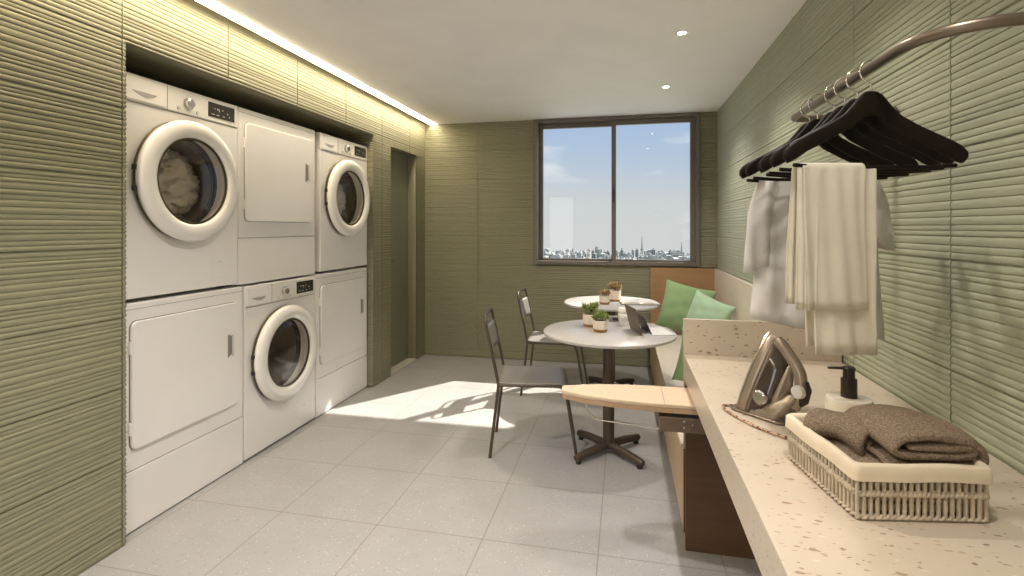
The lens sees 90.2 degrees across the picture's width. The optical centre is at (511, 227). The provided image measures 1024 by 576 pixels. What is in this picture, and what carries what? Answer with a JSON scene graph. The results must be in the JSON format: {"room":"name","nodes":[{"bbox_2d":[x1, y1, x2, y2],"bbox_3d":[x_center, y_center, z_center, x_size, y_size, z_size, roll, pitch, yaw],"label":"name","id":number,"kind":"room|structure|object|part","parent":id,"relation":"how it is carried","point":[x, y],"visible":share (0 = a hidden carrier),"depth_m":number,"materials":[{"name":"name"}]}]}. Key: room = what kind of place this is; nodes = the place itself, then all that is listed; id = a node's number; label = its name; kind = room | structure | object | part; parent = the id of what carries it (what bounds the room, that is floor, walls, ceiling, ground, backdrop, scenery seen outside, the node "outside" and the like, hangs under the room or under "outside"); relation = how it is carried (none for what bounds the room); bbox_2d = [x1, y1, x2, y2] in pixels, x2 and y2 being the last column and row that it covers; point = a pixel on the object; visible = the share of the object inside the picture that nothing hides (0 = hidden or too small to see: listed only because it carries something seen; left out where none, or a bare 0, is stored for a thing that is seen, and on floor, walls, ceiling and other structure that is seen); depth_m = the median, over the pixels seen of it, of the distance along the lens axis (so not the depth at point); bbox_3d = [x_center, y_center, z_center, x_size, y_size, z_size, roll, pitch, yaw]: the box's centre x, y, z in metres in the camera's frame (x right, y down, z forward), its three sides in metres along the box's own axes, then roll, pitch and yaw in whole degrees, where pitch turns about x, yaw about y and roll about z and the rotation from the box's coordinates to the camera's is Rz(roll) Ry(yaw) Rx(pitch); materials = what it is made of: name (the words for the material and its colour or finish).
{"room":"laundry","nodes":[
{"label":"laundry","id":0,"kind":"room"},
{"bbox_2d":[0,0,424,575],"bbox_3d":[-2.133,0.070,2.403,1.003,2.600,6.980,0,0,12],"label":"wall","id":1,"kind":"structure","parent":0,"point":[64,64],"depth_m":2.03,"materials":[{"name":"green tile"}]},
{"bbox_2d":[390,150,416,375],"bbox_3d":[-1.148,0.311,5.016,0.195,2.116,0.599,0,0,12],"label":"door","id":2,"kind":"structure","parent":1,"relation":"in","point":[399,162],"depth_m":5.12,"materials":[{"name":"paint"}]},
{"bbox_2d":[78,354,761,575],"bbox_3d":[-0.606,1.430,1.971,4.170,0.120,7.090,0,0,12],"label":"floor","id":3,"kind":"structure","parent":0,"point":[398,477],"depth_m":2.57,"materials":[{"name":"tile"}]},
{"bbox_2d":[124,286,242,534],"bbox_3d":[-1.967,0.852,2.665,0.724,1.024,0.742,0,0,12],"label":"dryer","id":4,"kind":"object","parent":3,"relation":"on","point":[184,355],"visible":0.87,"depth_m":2.53,"materials":[{"name":"white metal"}]},
{"bbox_2d":[124,71,238,300],"bbox_3d":[-1.950,-0.180,2.643,0.766,1.026,0.690,0,0,12],"label":"washing machine","id":5,"kind":"object","parent":4,"relation":"on","point":[167,253],"visible":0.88,"depth_m":2.50,"materials":[{"name":"white metal"}]},
{"bbox_3d":[-1.686,-0.627,2.351,0.008,0.100,0.205,0,0,12],"label":"detergent drawer","id":6,"kind":"part","parent":5,"relation":"part of","materials":[{"name":"white plastic"}]},
{"bbox_2d":[159,149,200,216],"bbox_3d":[-1.831,-0.221,2.640,0.286,0.412,0.441,0,0,12],"label":"laundry","id":7,"kind":"object","parent":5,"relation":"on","point":[180,188],"visible":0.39,"depth_m":2.64,"materials":[{"name":"white fabric"}]},
{"bbox_3d":[-1.639,-0.628,2.575,0.004,0.112,0.678,0,0,12],"label":"control panel","id":8,"kind":"part","parent":5,"relation":"part of","materials":[{"name":"white plastic"}]},
{"bbox_3d":[-1.603,-0.232,2.567,0.054,0.606,0.606,0,0,12],"label":"door","id":9,"kind":"part","parent":5,"relation":"part of","materials":[{"name":"white plastic"}]},
{"bbox_3d":[-1.589,-0.630,2.791,0.003,0.078,0.185,0,0,12],"label":"display panel","id":10,"kind":"part","parent":5,"relation":"part of","materials":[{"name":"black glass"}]},
{"bbox_3d":[-1.979,1.230,2.668,0.699,0.268,0.742,0,0,12],"label":"panel","id":11,"kind":"part","parent":4,"relation":"part of","materials":[{"name":"white metal"}]},
{"bbox_3d":[-1.630,0.710,2.586,0.015,0.575,0.640,0,0,12],"label":"door","id":12,"kind":"part","parent":4,"relation":"part of","materials":[{"name":"white metal"}]},
{"bbox_3d":[-1.560,0.658,2.852,0.009,0.120,0.008,0,0,12],"label":"handle","id":13,"kind":"part","parent":4,"relation":"part of","materials":[{"name":"grey plastic"}]},
{"bbox_2d":[225,275,317,460],"bbox_3d":[-1.790,0.857,3.373,0.766,1.026,0.690,0,0,12],"label":"washing machine","id":14,"kind":"object","parent":3,"relation":"on","point":[280,341],"visible":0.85,"depth_m":3.24,"materials":[{"name":"white metal"}]},
{"bbox_3d":[-1.526,0.410,3.081,0.008,0.100,0.205,0,0,12],"label":"detergent drawer","id":15,"kind":"part","parent":14,"relation":"part of","materials":[{"name":"white plastic"}]},
{"bbox_2d":[231,107,314,284],"bbox_3d":[-1.816,-0.182,3.353,0.724,1.024,0.742,0,0,12],"label":"dryer","id":16,"kind":"object","parent":14,"relation":"on","point":[276,157],"visible":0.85,"depth_m":3.19,"materials":[{"name":"white metal"}]},
{"bbox_3d":[-1.828,0.196,3.355,0.699,0.268,0.742,0,0,12],"label":"panel","id":17,"kind":"part","parent":16,"relation":"part of","materials":[{"name":"white metal"}]},
{"bbox_3d":[-1.479,-0.324,3.273,0.015,0.575,0.640,0,0,12],"label":"door","id":18,"kind":"part","parent":16,"relation":"part of","materials":[{"name":"white metal"}]},
{"bbox_3d":[-1.409,-0.376,3.540,0.009,0.120,0.008,0,0,12],"label":"handle","id":19,"kind":"part","parent":16,"relation":"part of","materials":[{"name":"grey plastic"}]},
{"bbox_3d":[-1.479,0.409,3.304,0.004,0.112,0.678,0,0,12],"label":"control panel","id":20,"kind":"part","parent":14,"relation":"part of","materials":[{"name":"white plastic"}]},
{"bbox_3d":[-1.443,0.805,3.296,0.054,0.606,0.606,0,0,12],"label":"door","id":21,"kind":"part","parent":14,"relation":"part of","materials":[{"name":"white plastic"}]},
{"bbox_3d":[-1.429,0.407,3.520,0.003,0.078,0.185,0,0,12],"label":"display panel","id":22,"kind":"part","parent":14,"relation":"part of","materials":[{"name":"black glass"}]},
{"bbox_2d":[305,267,366,417],"bbox_3d":[-1.654,0.852,4.090,0.724,1.024,0.742,0,0,12],"label":"dryer","id":23,"kind":"object","parent":3,"relation":"on","point":[340,294],"visible":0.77,"depth_m":3.94,"materials":[{"name":"white metal"}]},
{"bbox_3d":[-1.666,1.230,4.093,0.699,0.268,0.742,0,0,12],"label":"panel","id":24,"kind":"part","parent":23,"relation":"part of","materials":[{"name":"white metal"}]},
{"bbox_2d":[314,132,369,272],"bbox_3d":[-1.628,-0.180,4.110,0.766,1.026,0.690,0,0,12],"label":"washing machine","id":25,"kind":"object","parent":23,"relation":"on","point":[340,240],"visible":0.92,"depth_m":3.93,"materials":[{"name":"white metal"}]},
{"bbox_3d":[-1.364,-0.627,3.818,0.008,0.100,0.205,0,0,12],"label":"detergent drawer","id":26,"kind":"part","parent":25,"relation":"part of","materials":[{"name":"white plastic"}]},
{"bbox_2d":[337,183,345,214],"bbox_3d":[-1.511,-0.222,4.110,0.285,0.410,0.442,0,0,12],"label":"laundry","id":27,"kind":"object","parent":25,"relation":"in","point":[341,200],"visible":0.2,"depth_m":4.13,"materials":[{"name":"white fabric"}]},
{"bbox_3d":[-1.317,-0.628,4.042,0.004,0.112,0.678,0,0,12],"label":"control panel","id":28,"kind":"part","parent":25,"relation":"part of","materials":[{"name":"white plastic"}]},
{"bbox_3d":[-1.281,-0.232,4.034,0.054,0.606,0.606,0,0,12],"label":"door","id":29,"kind":"part","parent":25,"relation":"part of","materials":[{"name":"white plastic"}]},
{"bbox_3d":[-1.267,-0.630,4.258,0.003,0.078,0.185,0,0,12],"label":"display panel","id":30,"kind":"part","parent":25,"relation":"part of","materials":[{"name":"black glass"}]},
{"bbox_3d":[-1.317,0.710,4.011,0.015,0.575,0.640,0,0,12],"label":"door","id":31,"kind":"part","parent":23,"relation":"part of","materials":[{"name":"white metal"}]},
{"bbox_2d":[484,307,577,457],"bbox_3d":[0.123,0.949,3.212,0.569,0.846,0.406,0,0,4],"label":"metal chair","id":32,"kind":"object","parent":3,"relation":"on","point":[510,375],"visible":0.89,"depth_m":3.15,"materials":[{"name":"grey metal"}]},
{"bbox_3d":[-0.126,0.690,3.228,0.056,0.151,0.373,0,0,4],"label":"backrest","id":33,"kind":"part","parent":32,"relation":"part of","materials":[{"name":"white fabric"}]},
{"bbox_3d":[-0.106,1.154,3.035,0.071,0.434,0.020,0,0,-1],"label":"leg","id":34,"kind":"part","parent":32,"relation":"part of","materials":[{"name":"brown metal"}]},
{"bbox_3d":[-0.109,0.734,3.227,0.104,0.416,0.398,0,0,4],"label":"frame","id":35,"kind":"part","parent":32,"relation":"part of","materials":[{"name":"brown metal"}]},
{"bbox_3d":[-0.080,1.154,3.417,0.071,0.434,0.020,0,0,8],"label":"leg","id":36,"kind":"part","parent":32,"relation":"part of","materials":[{"name":"brown metal"}]},
{"bbox_3d":[0.070,0.938,3.025,0.300,0.019,0.018,0,0,4],"label":"rail","id":37,"kind":"part","parent":32,"relation":"part of","materials":[{"name":"brown metal"}]},
{"bbox_3d":[0.139,0.955,3.210,0.430,0.078,0.396,0,0,4],"label":"seat","id":38,"kind":"part","parent":32,"relation":"part of","materials":[{"name":"grey fabric"}]},
{"bbox_3d":[0.306,1.150,3.007,0.175,0.443,0.022,0,0,4],"label":"leg","id":39,"kind":"part","parent":32,"relation":"part of","materials":[{"name":"brown metal"}]},
{"bbox_2d":[517,287,587,395],"bbox_3d":[0.349,0.949,4.304,0.569,0.846,0.406,0,0,11],"label":"metal chair","id":40,"kind":"object","parent":3,"relation":"on","point":[537,337],"visible":0.67,"depth_m":4.23,"materials":[{"name":"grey metal"}]},
{"bbox_3d":[0.100,1.154,4.159,0.071,0.434,0.020,0,0,7],"label":"leg","id":41,"kind":"part","parent":40,"relation":"part of","materials":[{"name":"brown metal"}]},
{"bbox_3d":[0.105,0.690,4.353,0.056,0.151,0.373,0,0,11],"label":"backrest","id":42,"kind":"part","parent":40,"relation":"part of","materials":[{"name":"grey metal"}]},
{"bbox_3d":[0.121,0.734,4.349,0.104,0.416,0.398,0,0,11],"label":"frame","id":43,"kind":"part","parent":40,"relation":"part of","materials":[{"name":"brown metal"}]},
{"bbox_3d":[0.175,1.154,4.534,0.071,0.434,0.020,0,0,16],"label":"leg","id":44,"kind":"part","parent":40,"relation":"part of","materials":[{"name":"brown metal"}]},
{"bbox_3d":[0.273,0.938,4.125,0.300,0.019,0.018,0,0,11],"label":"rail","id":45,"kind":"part","parent":40,"relation":"part of","materials":[{"name":"brown metal"}]},
{"bbox_3d":[0.366,0.955,4.300,0.430,0.078,0.396,0,0,11],"label":"seat","id":46,"kind":"part","parent":40,"relation":"part of","materials":[{"name":"white fabric"}]},
{"bbox_3d":[0.504,1.150,4.077,0.175,0.443,0.022,0,0,11],"label":"leg","id":47,"kind":"part","parent":40,"relation":"part of","materials":[{"name":"brown metal"}]},
{"bbox_3d":[0.580,1.150,4.453,0.175,0.443,0.022,0,0,11],"label":"leg","id":48,"kind":"part","parent":40,"relation":"part of","materials":[{"name":"brown metal"}]},
{"bbox_2d":[543,319,676,469],"bbox_3d":[0.587,0.999,3.101,0.790,0.742,0.790,0,0,12],"label":"round table","id":49,"kind":"object","parent":3,"relation":"on","point":[573,332],"visible":0.87,"depth_m":3.03,"materials":[{"name":"stone"}]},
{"bbox_2d":[581,302,599,326],"bbox_3d":[0.496,0.547,3.242,0.125,0.161,0.125,0,0,1],"label":"potted succulent","id":50,"kind":"object","parent":49,"relation":"on","point":[589,308],"visible":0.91,"depth_m":3.21,"materials":[{"name":"green plant"}]},
{"bbox_2d":[583,313,592,324],"bbox_3d":[0.496,0.579,3.244,0.088,0.062,0.088,0,0,1],"label":"pot","id":51,"kind":"object","parent":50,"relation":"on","point":[587,319],"depth_m":3.21,"materials":[{"name":"ceramic"}]},
{"bbox_2d":[591,310,610,332],"bbox_3d":[0.537,0.563,3.080,0.120,0.131,0.106,0,0,7],"label":"potted succulent","id":52,"kind":"object","parent":49,"relation":"on","point":[600,325],"visible":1,"depth_m":3.05,"materials":[{"name":"green plant"}]},
{"bbox_2d":[593,319,607,329],"bbox_3d":[0.534,0.584,3.082,0.088,0.052,0.088,0,0,7],"label":"pot","id":53,"kind":"object","parent":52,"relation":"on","point":[598,324],"depth_m":3.05,"materials":[{"name":"ceramic"}]},
{"bbox_2d":[609,316,618,321],"bbox_3d":[0.703,0.611,3.413,0.110,0.034,0.038,0,0,15],"label":"box","id":54,"kind":"object","parent":49,"relation":"on","point":[613,318],"visible":0.45,"depth_m":3.40,"materials":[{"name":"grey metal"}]},
{"bbox_2d":[618,307,627,325],"bbox_3d":[0.717,0.572,3.283,0.074,0.112,0.074,0,0,12],"label":"paper cup","id":55,"kind":"object","parent":49,"relation":"on","point":[622,315],"visible":0.78,"depth_m":3.26,"materials":[{"name":"white paper"}]},
{"bbox_3d":[0.717,0.527,3.283,0.074,0.022,0.074,0,0,12],"label":"lid","id":56,"kind":"part","parent":55,"relation":"part of","materials":[{"name":"white plastic"}]},
{"bbox_2d":[624,304,674,335],"bbox_3d":[0.821,0.549,3.060,0.239,0.157,0.216,0,0,-4],"label":"laptop","id":57,"kind":"object","parent":49,"relation":"on","point":[634,319],"visible":1,"depth_m":3.03,"materials":[{"name":"brown"}]},
{"bbox_2d":[564,296,659,384],"bbox_3d":[0.838,0.999,4.306,0.790,0.742,0.790,0,0,12],"label":"round table","id":58,"kind":"object","parent":3,"relation":"on","point":[611,308],"visible":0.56,"depth_m":4.28,"materials":[{"name":"stone"}]},
{"bbox_2d":[598,288,610,304],"bbox_3d":[0.760,0.562,4.182,0.113,0.131,0.110,0,0,7],"label":"potted succulent","id":59,"kind":"object","parent":58,"relation":"on","point":[604,299],"visible":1,"depth_m":4.15,"materials":[{"name":"white ceramic"}]},
{"bbox_2d":[599,295,609,302],"bbox_3d":[0.759,0.584,4.184,0.086,0.052,0.086,0,0,7],"label":"pot","id":60,"kind":"object","parent":59,"relation":"on","point":[602,298],"depth_m":4.15,"materials":[{"name":"ceramic"}]},
{"bbox_2d":[608,281,621,301],"bbox_3d":[0.879,0.538,4.354,0.143,0.180,0.135,0,0,-5],"label":"potted succulent","id":61,"kind":"object","parent":58,"relation":"on","point":[615,296],"visible":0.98,"depth_m":4.32,"materials":[{"name":"white ceramic"}]},
{"bbox_2d":[609,290,620,299],"bbox_3d":[0.880,0.573,4.358,0.096,0.074,0.096,0,0,-5],"label":"pot","id":62,"kind":"object","parent":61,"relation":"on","point":[615,294],"depth_m":4.32,"materials":[{"name":"ceramic"}]},
{"bbox_2d":[618,299,661,305],"bbox_3d":[1.057,0.616,4.232,0.326,0.024,0.224,0,0,6],"label":"open magazine","id":63,"kind":"object","parent":58,"relation":"on","point":[624,301],"visible":0.98,"depth_m":4.17,"materials":[{"name":"white paper"}]},
{"bbox_2d":[649,267,761,532],"bbox_3d":[1.336,0.880,3.522,0.623,0.980,2.867,0,0,12],"label":"bench","id":64,"kind":"object","parent":3,"relation":"on","point":[733,291],"visible":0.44,"depth_m":3.92,"materials":[{"name":"brown wood"}]},
{"bbox_3d":[1.335,0.939,3.522,0.622,0.021,2.867,0,0,12],"label":"seat","id":65,"kind":"part","parent":64,"relation":"part of","materials":[{"name":"brown wood"}]},
{"bbox_2d":[672,331,682,380],"bbox_3d":[1.133,0.730,2.874,0.445,0.438,0.164,0,0,16],"label":"cushion","id":66,"kind":"object","parent":64,"relation":"on","point":[678,374],"visible":0.06,"depth_m":2.92,"materials":[{"name":"green fabric"}]},
{"bbox_3d":[1.646,0.659,4.909,0.610,0.538,0.024,0,0,12],"label":"backrest","id":67,"kind":"part","parent":64,"relation":"part of","materials":[{"name":"brown wood"}]},
{"bbox_2d":[655,279,716,330],"bbox_3d":[1.512,0.705,4.439,0.509,0.500,0.189,0,0,22],"label":"cushion","id":68,"kind":"object","parent":64,"relation":"on","point":[678,298],"visible":0.64,"depth_m":4.41,"materials":[{"name":"green fabric"}]},
{"bbox_2d":[681,289,735,330],"bbox_3d":[1.534,0.720,4.004,0.157,0.444,0.452,0,0,-43],"label":"cushion","id":69,"kind":"object","parent":64,"relation":"on","point":[703,306],"visible":0.49,"depth_m":3.96,"materials":[{"name":"green fabric"}]},
{"bbox_3d":[1.630,0.659,3.460,0.023,0.538,2.812,0,0,12],"label":"backrest","id":70,"kind":"part","parent":64,"relation":"part of","materials":[{"name":"brown wood"}]},
{"bbox_2d":[683,318,841,442],"bbox_3d":[1.038,0.660,2.137,0.610,0.535,0.018,0,0,12],"label":"end panel","id":71,"kind":"object","parent":64,"relation":"on","point":[708,337],"visible":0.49,"depth_m":2.15,"materials":[{"name":"stone"}]},
{"bbox_2d":[685,383,755,559],"bbox_3d":[1.034,1.010,2.109,0.605,0.720,0.022,0,0,12],"label":"panel","id":72,"kind":"object","parent":3,"relation":"on","point":[713,525],"visible":0.26,"depth_m":2.14,"materials":[{"name":"brown wood"}]},
{"bbox_2d":[213,0,806,123],"bbox_3d":[-0.157,-1.169,1.918,3.270,0.123,6.880,0,0,12],"label":"ceiling","id":73,"kind":"structure","parent":0,"point":[444,61],"depth_m":3.15,"materials":[{"name":"paint"}]},
{"bbox_2d":[196,0,435,124],"bbox_3d":[-1.561,-1.127,2.191,0.074,0.051,6.710,0,0,12],"label":"strip light","id":74,"kind":"object","parent":73,"relation":"attached to","point":[211,4],"visible":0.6,"depth_m":3.19,"materials":[{"name":"white plastic"}]},
{"bbox_2d":[675,30,688,35],"bbox_3d":[0.967,-1.106,2.903,0.080,0.006,0.080,0,0,12],"label":"recessed light","id":75,"kind":"object","parent":73,"relation":"in","point":[680,33],"visible":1,"depth_m":2.90,"materials":[{"name":"white plastic"}]},
{"bbox_2d":[425,112,717,366],"bbox_3d":[0.620,0.070,5.246,3.180,2.600,0.167,0,0,12],"label":"wall","id":76,"kind":"structure","parent":0,"point":[479,176],"depth_m":5.33,"materials":[{"name":"green tile"}]},
{"bbox_2d":[533,112,699,266],"bbox_3d":[1.026,-0.364,5.124,1.620,1.479,0.150,0,0,12],"label":"window","id":77,"kind":"structure","parent":76,"relation":"in","point":[693,118],"depth_m":5.09,"materials":[{"name":"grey metal"}]},
{"bbox_3d":[0.668,-0.364,5.234,0.784,1.409,0.040,0,0,12],"label":"sash","id":78,"kind":"part","parent":77,"relation":"part of","materials":[{"name":"clear glass"}]},
{"bbox_3d":[1.383,-0.364,5.025,0.790,1.409,0.040,0,0,12],"label":"sash","id":79,"kind":"part","parent":77,"relation":"part of","materials":[{"name":"clear glass"}]},
{"bbox_2d":[717,0,1023,474],"bbox_3d":[1.347,0.070,1.619,0.203,2.600,6.940,0,0,12],"label":"wall","id":80,"kind":"structure","parent":0,"point":[952,283],"depth_m":1.45,"materials":[{"name":"green tile"}]},
{"bbox_2d":[684,354,1023,575],"bbox_3d":[0.624,0.598,0.247,0.610,0.105,3.850,0,0,12],"label":"countertop","id":81,"kind":"structure","parent":80,"relation":"attached to","point":[791,525],"depth_m":0.97,"materials":[{"name":"stone"}]},
{"bbox_2d":[562,384,705,434],"bbox_3d":[0.599,0.730,2.031,0.802,0.130,0.226,0,0,12],"label":"ironing board","id":82,"kind":"object","parent":81,"relation":"attached to","point":[676,411],"visible":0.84,"depth_m":1.99,"materials":[{"name":"fabric"}]},
{"bbox_3d":[0.789,0.707,1.939,0.350,0.016,0.098,0,0,12],"label":"slide rail","id":83,"kind":"part","parent":82,"relation":"part of","materials":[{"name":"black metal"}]},
{"bbox_2d":[722,331,811,438],"bbox_3d":[0.730,0.423,1.446,0.198,0.242,0.278,0,0,-33],"label":"iron","id":84,"kind":"object","parent":81,"relation":"on","point":[768,393],"visible":0.98,"depth_m":1.44,"materials":[{"name":"silver metal"}]},
{"bbox_3d":[0.678,0.540,1.417,0.071,0.008,0.285,0,0,-9],"label":"power cord","id":85,"kind":"part","parent":84,"relation":"part of","materials":[{"name":"brown fabric"}]},
{"bbox_3d":[0.744,0.540,1.494,0.123,0.008,0.172,0,0,-33],"label":"heel plate","id":86,"kind":"part","parent":84,"relation":"part of","materials":[{"name":"brown metal"}]},
{"bbox_3d":[0.756,0.440,1.476,0.102,0.199,0.096,0,0,-33],"label":"water tank","id":87,"kind":"part","parent":84,"relation":"part of","materials":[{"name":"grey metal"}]},
{"bbox_3d":[0.782,0.410,1.434,0.031,0.198,0.094,0,0,-33],"label":"handle","id":88,"kind":"part","parent":84,"relation":"part of","materials":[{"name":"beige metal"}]},
{"bbox_2d":[825,366,873,411],"bbox_3d":[0.871,0.453,1.319,0.106,0.185,0.106,0,0,12],"label":"soap dispenser","id":89,"kind":"object","parent":81,"relation":"on","point":[848,396],"visible":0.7,"depth_m":1.30,"materials":[{"name":"beige ceramic"}]},
{"bbox_3d":[0.848,0.364,1.321,0.055,0.009,0.014,0,0,6],"label":"spout","id":90,"kind":"part","parent":89,"relation":"part of","materials":[{"name":"black plastic"}]},
{"bbox_2d":[825,391,873,411],"bbox_3d":[0.871,0.491,1.319,0.106,0.107,0.106,0,0,12],"label":"bottle","id":91,"kind":"object","parent":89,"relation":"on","point":[839,401],"depth_m":1.30,"materials":[{"name":"beige ceramic"}]},
{"bbox_2d":[785,413,992,522],"bbox_3d":[0.765,0.491,1.072,0.253,0.107,0.271,0,0,2],"label":"wicker basket","id":92,"kind":"object","parent":81,"relation":"on","point":[854,484],"visible":0.77,"depth_m":0.95,"materials":[{"name":"wicker"}]},
{"bbox_2d":[825,438,962,504],"bbox_3d":[0.765,0.486,1.060,0.199,0.073,0.205,0,0,2],"label":"towel","id":93,"kind":"object","parent":92,"relation":"in","point":[870,457],"visible":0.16,"depth_m":1.03,"materials":[{"name":"brown fabric"}]},
{"bbox_2d":[803,408,877,455],"bbox_3d":[0.712,0.433,1.097,0.091,0.072,0.125,0,0,-26],"label":"towel","id":94,"kind":"object","parent":93,"relation":"on","point":[845,427],"visible":0.88,"depth_m":1.07,"materials":[{"name":"brown fabric"}]},
{"bbox_2d":[845,404,988,464],"bbox_3d":[0.808,0.418,1.042,0.194,0.085,0.165,0,0,2],"label":"towel","id":95,"kind":"object","parent":92,"relation":"in","point":[903,435],"visible":0.92,"depth_m":0.97,"materials":[{"name":"brown fabric"}]},
{"bbox_2d":[790,12,1023,121],"bbox_3d":[1.004,-0.368,1.300,0.317,0.060,0.890,0,0,12],"label":"rail","id":96,"kind":"object","parent":80,"relation":"attached to","point":[1017,18],"visible":0.87,"depth_m":1.00,"materials":[{"name":"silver metal"}]},
{"bbox_2d":[739,99,867,182],"bbox_3d":[0.894,-0.260,1.525,0.412,0.253,0.028,0,0,4],"label":"clothes hanger","id":97,"kind":"object","parent":96,"relation":"hanging from","point":[826,146],"visible":0.35,"depth_m":1.53,"materials":[{"name":"black plastic"}]},
{"bbox_2d":[743,180,894,339],"bbox_3d":[0.912,0.090,1.531,0.425,0.484,0.131,0,0,4],"label":"shirt","id":98,"kind":"object","parent":97,"relation":"hanging from","point":[768,213],"visible":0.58,"depth_m":1.50,"materials":[{"name":"white fabric"}]},
{"bbox_2d":[745,93,893,180],"bbox_3d":[0.880,-0.260,1.462,0.412,0.253,0.028,0,0,2],"label":"clothes hanger","id":99,"kind":"object","parent":96,"relation":"hanging from","point":[837,142],"visible":0.57,"depth_m":1.46,"materials":[{"name":"black plastic"}]},
{"bbox_2d":[758,84,917,177],"bbox_3d":[0.871,-0.260,1.369,0.412,0.253,0.028,0,0,1],"label":"clothes hanger","id":100,"kind":"object","parent":96,"relation":"hanging from","point":[852,135],"visible":0.46,"depth_m":1.37,"materials":[{"name":"black plastic"}]},
{"bbox_2d":[760,77,940,175],"bbox_3d":[0.854,-0.260,1.301,0.412,0.253,0.028,0,0,10],"label":"clothes hanger","id":101,"kind":"object","parent":96,"relation":"hanging from","point":[862,128],"visible":0.4,"depth_m":1.29,"materials":[{"name":"black plastic"}]},
{"bbox_2d":[770,69,953,171],"bbox_3d":[0.840,-0.260,1.232,0.412,0.253,0.028,0,0,5],"label":"clothes hanger","id":102,"kind":"object","parent":96,"relation":"hanging from","point":[776,159],"visible":0.4,"depth_m":1.23,"materials":[{"name":"black plastic"}]},
{"bbox_2d":[783,59,968,168],"bbox_3d":[0.826,-0.260,1.164,0.412,0.253,0.028,0,0,-1],"label":"clothes hanger","id":103,"kind":"object","parent":96,"relation":"hanging from","point":[868,103],"visible":0.95,"depth_m":1.16,"materials":[{"name":"black wood"}]},
{"bbox_2d":[785,163,876,354],"bbox_3d":[0.735,0.070,1.170,0.190,0.436,0.064,0,0,-1],"label":"towel","id":104,"kind":"object","parent":103,"relation":"hanging from","point":[831,249],"visible":0.98,"depth_m":1.15,"materials":[{"name":"beige fabric"}]},
{"label":"outside","id":105,"kind":"structure","parent":0,"visible":0},
{"bbox_3d":[79.364,46.870,361.388,600.000,1.000,620.000,0,0,12],"label":"ground","id":106,"kind":"structure","parent":105,"visible":0},
{"bbox_2d":[578,251,582,257],"bbox_3d":[65.961,34.645,493.087,3.276,23.449,15.280,0,0,12],"label":"building","id":107,"kind":"structure","parent":106,"relation":"on","point":[580,254],"depth_m":486.85,"materials":[{"name":"white concrete"}]},
{"bbox_2d":[596,249,599,258],"bbox_3d":[82.587,33.510,487.763,3.203,25.720,9.771,0,0,12],"label":"building","id":108,"kind":"structure","parent":106,"relation":"on","point":[597,250],"depth_m":483.06,"materials":[{"name":"white concrete"}]},
{"bbox_2d":[640,240,643,255],"bbox_3d":[138.399,27.620,542.951,3.200,37.500,3.200,0,0,12],"label":"radio mast","id":109,"kind":"object","parent":106,"relation":"on","point":[641,249],"visible":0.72,"depth_m":542.19,"materials":[{"name":"grey metal"}]},
{"bbox_2d":[656,250,661,259],"bbox_3d":[114.851,32.179,399.595,3.681,28.382,13.090,0,0,12],"label":"building","id":110,"kind":"structure","parent":106,"relation":"on","point":[658,253],"depth_m":393.30,"materials":[{"name":"white concrete"}]},
{"bbox_2d":[671,251,676,256],"bbox_3d":[151.770,34.157,478.665,3.895,24.426,12.045,0,0,12],"label":"building","id":111,"kind":"structure","parent":106,"relation":"on","point":[673,253],"depth_m":472.90,"materials":[{"name":"white concrete"}]}
]}

